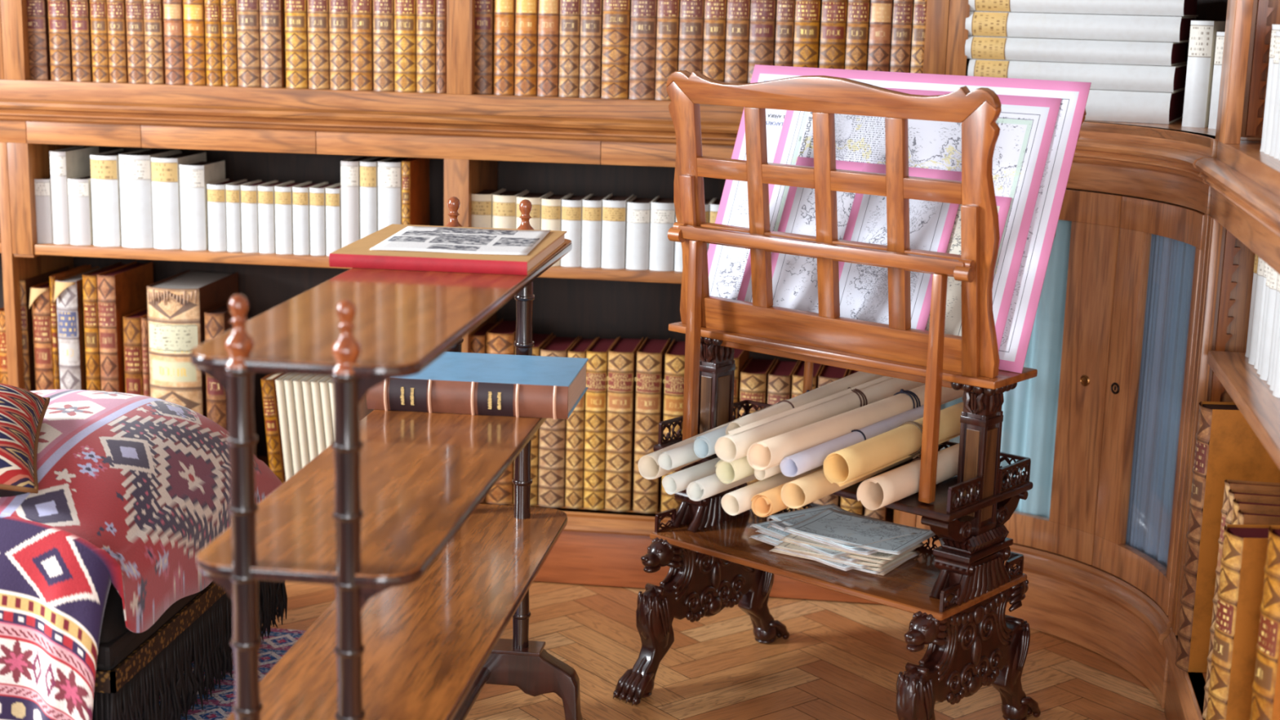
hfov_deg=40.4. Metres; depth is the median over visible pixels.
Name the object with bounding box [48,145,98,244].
book
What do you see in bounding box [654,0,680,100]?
book
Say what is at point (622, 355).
book
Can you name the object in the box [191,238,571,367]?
shelf
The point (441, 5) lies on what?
book
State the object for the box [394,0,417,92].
book
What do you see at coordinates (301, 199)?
book
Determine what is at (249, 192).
book
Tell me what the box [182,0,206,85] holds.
book
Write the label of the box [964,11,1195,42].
volume
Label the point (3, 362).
book
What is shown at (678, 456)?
paper roll
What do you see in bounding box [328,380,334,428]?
book
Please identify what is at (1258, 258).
book
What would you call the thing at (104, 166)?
book
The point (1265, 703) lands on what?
book
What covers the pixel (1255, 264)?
book
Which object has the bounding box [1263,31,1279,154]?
book
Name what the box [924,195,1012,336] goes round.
map sheet
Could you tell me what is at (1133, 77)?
volume
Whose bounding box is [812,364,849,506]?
book
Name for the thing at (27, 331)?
book
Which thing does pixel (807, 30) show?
book
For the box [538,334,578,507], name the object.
book
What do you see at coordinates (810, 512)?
map
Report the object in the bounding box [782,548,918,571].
map
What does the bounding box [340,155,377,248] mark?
book
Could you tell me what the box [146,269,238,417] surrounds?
book
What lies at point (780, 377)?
book
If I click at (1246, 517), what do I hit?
book
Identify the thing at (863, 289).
map sheet
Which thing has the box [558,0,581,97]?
book
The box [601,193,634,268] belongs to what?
book
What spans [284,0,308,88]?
book
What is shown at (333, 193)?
book
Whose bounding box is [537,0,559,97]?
book
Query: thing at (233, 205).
book
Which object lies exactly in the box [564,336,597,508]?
book
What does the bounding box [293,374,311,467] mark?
book
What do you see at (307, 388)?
book
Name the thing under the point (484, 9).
book
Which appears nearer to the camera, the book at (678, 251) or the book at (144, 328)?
the book at (678, 251)
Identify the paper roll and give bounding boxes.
[637,399,788,479]
[657,441,715,470]
[662,457,720,494]
[686,473,755,501]
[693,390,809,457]
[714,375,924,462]
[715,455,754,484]
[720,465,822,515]
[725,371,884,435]
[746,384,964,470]
[751,467,822,516]
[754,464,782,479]
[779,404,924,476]
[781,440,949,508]
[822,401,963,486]
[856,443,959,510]
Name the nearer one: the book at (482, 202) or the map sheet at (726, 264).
the map sheet at (726, 264)
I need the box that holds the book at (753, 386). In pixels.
[738,356,776,484]
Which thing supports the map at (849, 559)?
on the map at (784, 545)
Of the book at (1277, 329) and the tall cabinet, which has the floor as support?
the tall cabinet
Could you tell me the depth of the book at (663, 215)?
4.36 m
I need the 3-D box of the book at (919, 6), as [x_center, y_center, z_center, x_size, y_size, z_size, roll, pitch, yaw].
[0.691,-0.777,4.287,0.044,0.300,0.211,3,12,7]
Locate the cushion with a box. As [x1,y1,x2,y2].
[0,383,49,497]
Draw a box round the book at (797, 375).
[786,360,823,511]
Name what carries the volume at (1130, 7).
on the volume at (980, 24)
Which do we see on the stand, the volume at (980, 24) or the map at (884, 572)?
the map at (884, 572)
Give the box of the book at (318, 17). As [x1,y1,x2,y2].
[307,0,330,89]
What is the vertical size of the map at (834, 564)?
0.006 m
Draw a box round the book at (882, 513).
[864,506,888,520]
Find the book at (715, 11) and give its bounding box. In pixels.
[702,0,727,82]
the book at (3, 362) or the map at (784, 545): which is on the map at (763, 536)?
the map at (784, 545)
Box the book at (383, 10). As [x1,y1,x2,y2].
[373,0,395,91]
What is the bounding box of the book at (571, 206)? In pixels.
[560,193,591,266]
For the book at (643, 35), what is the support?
on the bookcase at (473, 144)
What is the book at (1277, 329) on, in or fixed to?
on the bookcase at (1243, 223)
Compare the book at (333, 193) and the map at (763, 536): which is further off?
the book at (333, 193)
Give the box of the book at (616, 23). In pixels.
[601,0,631,98]
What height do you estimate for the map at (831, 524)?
0.011 m
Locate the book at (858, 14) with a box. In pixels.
[844,0,870,71]
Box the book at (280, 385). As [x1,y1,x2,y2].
[275,373,293,480]
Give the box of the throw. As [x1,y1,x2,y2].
[0,389,282,719]
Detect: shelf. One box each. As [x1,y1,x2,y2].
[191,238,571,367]
[196,408,541,577]
[225,503,567,719]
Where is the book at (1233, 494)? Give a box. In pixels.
[1210,488,1279,666]
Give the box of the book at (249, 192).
[240,179,275,253]
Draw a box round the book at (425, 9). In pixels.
[416,0,435,93]
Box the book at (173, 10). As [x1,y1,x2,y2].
[163,0,185,84]
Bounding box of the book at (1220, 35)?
[1208,31,1225,128]
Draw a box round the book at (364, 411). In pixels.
[360,395,374,421]
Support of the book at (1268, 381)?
on the bookcase at (1243, 223)
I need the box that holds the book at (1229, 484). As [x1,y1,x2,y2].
[1201,479,1279,719]
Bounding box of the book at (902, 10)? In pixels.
[888,0,913,72]
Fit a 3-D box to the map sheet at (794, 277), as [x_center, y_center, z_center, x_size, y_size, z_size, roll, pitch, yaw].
[0.400,-0.235,3.703,0.280,0.367,0.150,11,15,39]
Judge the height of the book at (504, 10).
0.300 m
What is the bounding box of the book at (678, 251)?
[674,217,682,271]
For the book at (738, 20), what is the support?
on the bookcase at (473, 144)
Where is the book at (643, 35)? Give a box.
[629,0,657,99]
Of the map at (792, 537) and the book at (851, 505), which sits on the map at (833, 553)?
the map at (792, 537)
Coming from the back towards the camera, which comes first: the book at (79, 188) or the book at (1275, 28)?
the book at (79, 188)
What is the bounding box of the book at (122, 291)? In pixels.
[96,261,153,392]
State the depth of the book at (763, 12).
4.23 m
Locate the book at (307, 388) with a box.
[302,374,319,461]
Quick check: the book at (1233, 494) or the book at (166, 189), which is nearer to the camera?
the book at (1233, 494)
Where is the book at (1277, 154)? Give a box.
[1273,105,1279,159]
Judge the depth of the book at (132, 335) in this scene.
4.61 m
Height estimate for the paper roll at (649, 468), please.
0.052 m
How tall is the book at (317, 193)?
0.174 m
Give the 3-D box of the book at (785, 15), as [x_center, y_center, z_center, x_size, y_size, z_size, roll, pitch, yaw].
[0.364,-0.794,4.327,0.043,0.300,0.211,3,12,7]
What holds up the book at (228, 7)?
on the bookcase at (473, 144)
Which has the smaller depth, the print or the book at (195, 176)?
the print
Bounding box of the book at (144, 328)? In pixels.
[141,315,150,396]
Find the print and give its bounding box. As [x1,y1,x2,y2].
[368,226,551,255]
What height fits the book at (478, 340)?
0.446 m
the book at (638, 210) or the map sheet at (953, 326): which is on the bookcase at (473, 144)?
the book at (638, 210)
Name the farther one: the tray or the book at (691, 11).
the book at (691, 11)
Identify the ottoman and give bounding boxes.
[92,579,287,719]
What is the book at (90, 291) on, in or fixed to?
on the bookcase at (473, 144)
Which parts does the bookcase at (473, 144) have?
drawer, shelf, drawer, drawer, waist moulding, panel, drawer, shelf, moulding, drawer, plinth panel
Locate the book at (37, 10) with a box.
[26,0,51,80]
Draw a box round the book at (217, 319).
[204,301,248,430]
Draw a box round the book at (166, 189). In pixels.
[151,151,206,248]
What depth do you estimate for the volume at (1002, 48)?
4.05 m
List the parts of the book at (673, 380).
title panel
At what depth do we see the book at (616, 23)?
4.28 m
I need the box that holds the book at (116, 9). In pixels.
[106,0,128,83]
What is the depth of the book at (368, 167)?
4.44 m
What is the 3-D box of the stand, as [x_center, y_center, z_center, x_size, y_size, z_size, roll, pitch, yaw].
[0.422,0.090,3.656,0.810,1.364,0.581,11,15,39]
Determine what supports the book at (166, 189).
on the bookcase at (473, 144)
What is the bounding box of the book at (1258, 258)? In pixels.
[1248,257,1258,359]
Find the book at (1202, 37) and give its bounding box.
[1182,20,1226,128]
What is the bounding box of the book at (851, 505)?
[840,369,865,515]
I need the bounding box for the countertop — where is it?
[1080,115,1262,148]
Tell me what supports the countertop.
on the tall cabinet
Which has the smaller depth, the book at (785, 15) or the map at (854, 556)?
the map at (854, 556)
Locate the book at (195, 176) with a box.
[179,160,225,250]
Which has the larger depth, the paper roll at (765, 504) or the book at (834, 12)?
the book at (834, 12)
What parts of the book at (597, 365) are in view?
title panel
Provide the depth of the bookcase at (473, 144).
4.46 m
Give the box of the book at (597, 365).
[583,336,617,510]
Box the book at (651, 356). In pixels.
[633,337,670,513]
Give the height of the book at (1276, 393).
0.222 m
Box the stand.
[613,70,1086,719]
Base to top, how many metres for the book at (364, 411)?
0.301 m
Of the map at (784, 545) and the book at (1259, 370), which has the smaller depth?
the book at (1259, 370)
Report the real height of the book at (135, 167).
0.241 m
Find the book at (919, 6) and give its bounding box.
[909,0,926,73]
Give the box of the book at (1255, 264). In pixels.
[1244,254,1258,357]
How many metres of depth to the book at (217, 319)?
4.60 m
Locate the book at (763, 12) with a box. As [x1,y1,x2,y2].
[747,0,777,83]
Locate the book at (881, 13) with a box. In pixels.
[867,0,893,71]
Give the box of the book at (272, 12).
[259,0,286,88]
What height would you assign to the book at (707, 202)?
0.171 m
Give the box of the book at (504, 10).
[493,0,515,95]
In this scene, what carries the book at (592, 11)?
on the bookcase at (473, 144)
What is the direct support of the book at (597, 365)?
on the bookcase at (473, 144)
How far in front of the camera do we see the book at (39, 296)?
4.63 m
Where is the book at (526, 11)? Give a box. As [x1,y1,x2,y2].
[515,0,538,96]
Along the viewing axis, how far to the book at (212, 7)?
4.42 m
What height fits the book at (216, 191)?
0.172 m
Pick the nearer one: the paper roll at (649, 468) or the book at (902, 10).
the paper roll at (649, 468)
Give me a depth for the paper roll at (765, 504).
3.27 m
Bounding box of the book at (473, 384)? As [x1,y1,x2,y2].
[366,351,588,419]
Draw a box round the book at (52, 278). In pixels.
[48,264,91,389]
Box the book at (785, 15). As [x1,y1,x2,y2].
[774,0,795,66]
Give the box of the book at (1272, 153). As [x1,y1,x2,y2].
[1269,51,1279,156]
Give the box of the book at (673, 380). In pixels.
[661,338,685,514]
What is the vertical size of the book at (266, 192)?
0.173 m
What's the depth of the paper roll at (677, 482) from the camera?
3.43 m
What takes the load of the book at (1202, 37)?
on the countertop
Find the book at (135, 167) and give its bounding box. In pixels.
[118,148,179,248]
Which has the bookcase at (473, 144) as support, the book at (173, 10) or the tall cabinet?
the book at (173, 10)
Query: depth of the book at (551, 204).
4.39 m
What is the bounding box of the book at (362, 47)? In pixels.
[350,0,373,90]
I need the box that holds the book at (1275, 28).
[1259,24,1279,152]
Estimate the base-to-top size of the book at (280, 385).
0.301 m
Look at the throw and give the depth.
3.26 m
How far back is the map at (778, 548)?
3.63 m
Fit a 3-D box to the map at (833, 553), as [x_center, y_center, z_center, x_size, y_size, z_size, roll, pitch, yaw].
[0.395,0.373,3.738,0.190,0.008,0.261,-7,15,-37]
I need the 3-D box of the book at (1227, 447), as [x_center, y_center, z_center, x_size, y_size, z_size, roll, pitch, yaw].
[1.267,0.361,3.487,0.336,0.545,0.072,2,12,1]
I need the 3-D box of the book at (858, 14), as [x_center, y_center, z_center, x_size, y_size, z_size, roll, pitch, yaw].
[0.538,-0.785,4.305,0.051,0.300,0.212,3,12,7]
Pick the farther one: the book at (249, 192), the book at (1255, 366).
the book at (249, 192)
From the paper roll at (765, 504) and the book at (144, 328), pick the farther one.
the book at (144, 328)
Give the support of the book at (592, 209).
on the bookcase at (473, 144)
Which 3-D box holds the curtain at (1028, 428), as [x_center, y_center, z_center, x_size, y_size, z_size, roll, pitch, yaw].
[0.930,0.019,4.246,0.480,0.820,0.069,9,14,33]
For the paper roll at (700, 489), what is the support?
on the stand
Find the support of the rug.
on the floor
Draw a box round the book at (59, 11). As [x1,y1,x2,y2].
[47,0,73,80]
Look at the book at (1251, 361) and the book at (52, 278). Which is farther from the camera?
the book at (52, 278)
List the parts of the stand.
leg, bar knob, ball moulding, post panel, post, leg, prop frame, rail, rail, foot moulding, platform rail, leg, bar knob, post, post panel, ball moulding, leg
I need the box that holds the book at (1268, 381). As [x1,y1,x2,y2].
[1266,274,1279,385]
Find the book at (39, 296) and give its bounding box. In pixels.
[29,280,54,390]
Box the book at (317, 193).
[309,182,341,255]
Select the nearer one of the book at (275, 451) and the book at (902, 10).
the book at (902, 10)
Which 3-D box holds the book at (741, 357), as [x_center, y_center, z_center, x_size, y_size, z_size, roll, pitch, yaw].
[0.236,0.180,4.541,0.057,0.421,0.213,4,12,11]
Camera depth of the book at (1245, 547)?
3.03 m
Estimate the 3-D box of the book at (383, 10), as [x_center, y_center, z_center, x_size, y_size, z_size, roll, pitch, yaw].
[-0.632,-0.837,4.450,0.052,0.285,0.212,3,12,7]
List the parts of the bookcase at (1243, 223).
plinth panel, moulding, shelf, waist moulding, panel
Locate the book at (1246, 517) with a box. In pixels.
[1237,509,1279,524]
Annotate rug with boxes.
[133,627,306,719]
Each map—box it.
[749,533,857,570]
[750,520,852,558]
[755,528,860,563]
[756,533,915,568]
[767,514,877,555]
[768,503,916,548]
[768,547,919,575]
[773,541,887,567]
[774,547,919,573]
[779,538,924,564]
[782,533,914,559]
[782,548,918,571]
[783,507,935,555]
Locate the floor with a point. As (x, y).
(838, 660)
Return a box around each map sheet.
[707,64,1091,373]
[737,88,1062,351]
[771,156,864,313]
[838,163,961,330]
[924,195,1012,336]
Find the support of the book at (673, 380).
on the bookcase at (473, 144)
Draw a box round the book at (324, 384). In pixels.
[320,376,333,448]
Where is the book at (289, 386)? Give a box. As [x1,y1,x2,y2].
[284,373,302,474]
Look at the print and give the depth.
3.25 m
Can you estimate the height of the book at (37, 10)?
0.285 m
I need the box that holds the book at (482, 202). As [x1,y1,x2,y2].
[471,188,503,227]
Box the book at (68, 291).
[53,266,102,390]
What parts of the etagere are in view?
post, post, post, plate, post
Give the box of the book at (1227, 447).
[1174,401,1279,672]
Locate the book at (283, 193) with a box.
[274,181,309,253]
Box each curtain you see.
[937,219,1071,518]
[1125,234,1195,568]
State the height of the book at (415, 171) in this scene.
0.251 m
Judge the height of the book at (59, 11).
0.285 m
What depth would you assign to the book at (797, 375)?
4.40 m
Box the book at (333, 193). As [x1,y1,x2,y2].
[325,182,341,256]
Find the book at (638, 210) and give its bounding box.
[626,195,657,270]
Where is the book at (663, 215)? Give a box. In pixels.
[648,195,675,271]
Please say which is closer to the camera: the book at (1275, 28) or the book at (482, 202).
the book at (1275, 28)
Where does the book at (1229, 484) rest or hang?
on the bookcase at (1243, 223)
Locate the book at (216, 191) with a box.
[207,178,243,251]
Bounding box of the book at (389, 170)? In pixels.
[377,156,411,231]
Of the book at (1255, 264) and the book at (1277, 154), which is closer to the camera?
the book at (1277, 154)
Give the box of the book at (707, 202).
[704,198,714,253]
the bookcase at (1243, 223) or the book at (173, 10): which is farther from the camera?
the book at (173, 10)
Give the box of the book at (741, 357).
[733,348,749,419]
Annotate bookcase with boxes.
[0,0,969,604]
[1162,0,1279,719]
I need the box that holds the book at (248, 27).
[236,0,261,87]
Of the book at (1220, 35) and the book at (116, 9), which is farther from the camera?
the book at (116, 9)
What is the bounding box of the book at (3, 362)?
[0,307,8,384]
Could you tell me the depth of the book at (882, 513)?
4.43 m
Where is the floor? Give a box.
[262,581,1166,719]
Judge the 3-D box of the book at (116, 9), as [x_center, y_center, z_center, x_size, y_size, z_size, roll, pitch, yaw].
[-1.328,-0.872,4.537,0.045,0.285,0.212,3,12,7]
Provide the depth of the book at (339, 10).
4.37 m
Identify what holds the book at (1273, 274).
on the bookcase at (1243, 223)
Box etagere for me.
[190,196,582,719]
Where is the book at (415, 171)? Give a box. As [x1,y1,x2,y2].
[401,157,429,225]
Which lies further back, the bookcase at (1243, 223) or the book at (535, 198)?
the book at (535, 198)
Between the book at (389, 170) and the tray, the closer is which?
the tray
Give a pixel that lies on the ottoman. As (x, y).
(133, 669)
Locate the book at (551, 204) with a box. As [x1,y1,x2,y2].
[541,192,570,266]
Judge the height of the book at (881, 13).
0.300 m
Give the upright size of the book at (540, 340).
0.423 m
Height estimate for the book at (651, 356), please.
0.424 m
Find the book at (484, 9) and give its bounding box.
[474,0,494,94]
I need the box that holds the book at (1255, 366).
[1253,262,1267,368]
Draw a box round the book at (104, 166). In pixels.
[89,148,133,246]
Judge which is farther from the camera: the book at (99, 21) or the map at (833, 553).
the book at (99, 21)
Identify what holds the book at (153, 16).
on the bookcase at (473, 144)
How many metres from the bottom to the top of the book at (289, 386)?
0.301 m
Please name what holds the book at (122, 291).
on the bookcase at (473, 144)
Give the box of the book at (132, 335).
[122,306,147,395]
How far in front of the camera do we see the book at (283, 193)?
4.49 m
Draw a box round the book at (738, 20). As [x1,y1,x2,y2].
[724,0,751,84]
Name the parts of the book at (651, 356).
title panel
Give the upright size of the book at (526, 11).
0.300 m
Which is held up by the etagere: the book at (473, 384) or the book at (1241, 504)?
the book at (473, 384)
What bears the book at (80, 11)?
on the bookcase at (473, 144)
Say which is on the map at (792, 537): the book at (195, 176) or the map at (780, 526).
the map at (780, 526)
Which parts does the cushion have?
panel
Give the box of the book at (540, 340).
[513,332,552,506]
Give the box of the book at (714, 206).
[708,197,720,246]
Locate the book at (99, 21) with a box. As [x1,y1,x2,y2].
[89,0,109,82]
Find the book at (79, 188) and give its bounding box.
[67,173,93,245]
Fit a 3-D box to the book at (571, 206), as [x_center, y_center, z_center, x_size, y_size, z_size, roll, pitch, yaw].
[-0.165,-0.334,4.465,0.050,0.169,0.161,3,12,7]
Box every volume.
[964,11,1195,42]
[964,35,1187,66]
[967,58,1186,93]
[968,0,1198,16]
[1084,88,1185,124]
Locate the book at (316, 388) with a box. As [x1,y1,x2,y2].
[311,375,328,454]
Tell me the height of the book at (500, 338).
0.455 m
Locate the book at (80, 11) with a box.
[69,0,93,81]
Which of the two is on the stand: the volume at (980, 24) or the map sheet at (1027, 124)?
the map sheet at (1027, 124)
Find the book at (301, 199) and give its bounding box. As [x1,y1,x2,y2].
[292,181,325,254]
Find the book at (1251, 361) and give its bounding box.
[1248,257,1264,364]
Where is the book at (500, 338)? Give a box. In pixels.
[484,318,515,504]
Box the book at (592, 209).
[581,193,609,267]
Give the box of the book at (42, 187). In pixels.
[34,177,53,243]
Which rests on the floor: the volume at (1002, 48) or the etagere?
the etagere
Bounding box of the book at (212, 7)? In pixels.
[204,0,222,85]
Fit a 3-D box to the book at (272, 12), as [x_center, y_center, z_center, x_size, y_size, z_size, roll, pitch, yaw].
[-0.922,-0.852,4.486,0.055,0.285,0.213,3,12,7]
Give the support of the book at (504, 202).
on the bookcase at (473, 144)
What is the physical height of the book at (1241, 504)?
0.444 m
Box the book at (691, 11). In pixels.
[678,0,705,73]
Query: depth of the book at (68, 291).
4.63 m
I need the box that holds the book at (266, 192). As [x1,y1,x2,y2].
[257,180,290,253]
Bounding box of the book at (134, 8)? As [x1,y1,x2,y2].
[125,0,146,83]
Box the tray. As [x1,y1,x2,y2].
[653,400,1032,522]
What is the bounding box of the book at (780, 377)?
[767,358,799,511]
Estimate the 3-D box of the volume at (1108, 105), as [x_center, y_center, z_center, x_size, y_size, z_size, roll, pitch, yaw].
[1.058,-0.627,4.215,0.475,0.071,0.317,6,13,23]
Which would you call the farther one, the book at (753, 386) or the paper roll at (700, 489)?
the book at (753, 386)
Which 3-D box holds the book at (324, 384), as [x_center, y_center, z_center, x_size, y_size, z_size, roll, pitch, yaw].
[-0.811,0.190,4.666,0.048,0.301,0.166,3,12,7]
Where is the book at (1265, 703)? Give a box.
[1249,525,1279,719]
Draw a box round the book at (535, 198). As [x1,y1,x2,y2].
[515,191,551,230]
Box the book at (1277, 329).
[1269,295,1279,391]
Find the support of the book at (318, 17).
on the bookcase at (473, 144)
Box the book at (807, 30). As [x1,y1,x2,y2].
[793,0,822,68]
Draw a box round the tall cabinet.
[899,0,1262,708]
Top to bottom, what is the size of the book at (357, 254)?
0.024 m
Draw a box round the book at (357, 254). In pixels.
[328,224,566,275]
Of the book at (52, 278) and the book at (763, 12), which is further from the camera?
the book at (52, 278)
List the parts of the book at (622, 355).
title panel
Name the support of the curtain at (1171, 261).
hanging from the tall cabinet
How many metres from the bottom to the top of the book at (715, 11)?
0.300 m
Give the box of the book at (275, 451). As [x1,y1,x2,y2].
[260,373,285,483]
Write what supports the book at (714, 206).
on the bookcase at (473, 144)
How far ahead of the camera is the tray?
3.47 m
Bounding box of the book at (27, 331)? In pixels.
[18,266,69,391]
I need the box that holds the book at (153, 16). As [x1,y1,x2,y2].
[143,0,165,84]
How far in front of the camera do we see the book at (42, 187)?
4.56 m
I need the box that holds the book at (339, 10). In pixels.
[328,0,351,89]
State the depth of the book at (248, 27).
4.40 m
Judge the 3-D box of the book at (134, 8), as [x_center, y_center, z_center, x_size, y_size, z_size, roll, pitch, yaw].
[-1.277,-0.870,4.530,0.046,0.285,0.212,3,12,7]
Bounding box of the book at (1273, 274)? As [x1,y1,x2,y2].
[1259,267,1278,381]
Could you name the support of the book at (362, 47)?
on the bookcase at (473, 144)
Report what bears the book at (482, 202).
on the bookcase at (473, 144)
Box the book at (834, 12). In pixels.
[819,0,848,69]
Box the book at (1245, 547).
[1204,524,1279,719]
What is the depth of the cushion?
3.24 m
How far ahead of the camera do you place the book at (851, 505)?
4.44 m
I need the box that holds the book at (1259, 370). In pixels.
[1257,264,1271,374]
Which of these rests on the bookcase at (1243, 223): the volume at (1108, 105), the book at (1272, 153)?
the book at (1272, 153)
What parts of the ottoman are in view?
seat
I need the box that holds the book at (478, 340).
[471,323,496,502]
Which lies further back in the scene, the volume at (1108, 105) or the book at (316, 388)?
the book at (316, 388)
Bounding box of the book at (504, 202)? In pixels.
[492,188,527,229]
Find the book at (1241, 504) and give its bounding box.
[1231,498,1279,524]
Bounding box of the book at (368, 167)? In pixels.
[360,155,392,238]
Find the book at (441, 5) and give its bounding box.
[435,0,446,93]
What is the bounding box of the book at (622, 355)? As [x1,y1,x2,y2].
[604,336,644,511]
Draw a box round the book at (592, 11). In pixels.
[579,0,603,97]
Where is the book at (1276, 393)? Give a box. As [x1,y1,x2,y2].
[1272,330,1279,398]
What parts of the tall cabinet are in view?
door, panel, moulding, knob, plinth panel, panel, keyhole plate, frieze rail, waist moulding, door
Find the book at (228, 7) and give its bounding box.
[220,0,238,86]
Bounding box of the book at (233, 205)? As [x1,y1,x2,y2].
[225,179,259,252]
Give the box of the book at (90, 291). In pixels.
[82,262,127,391]

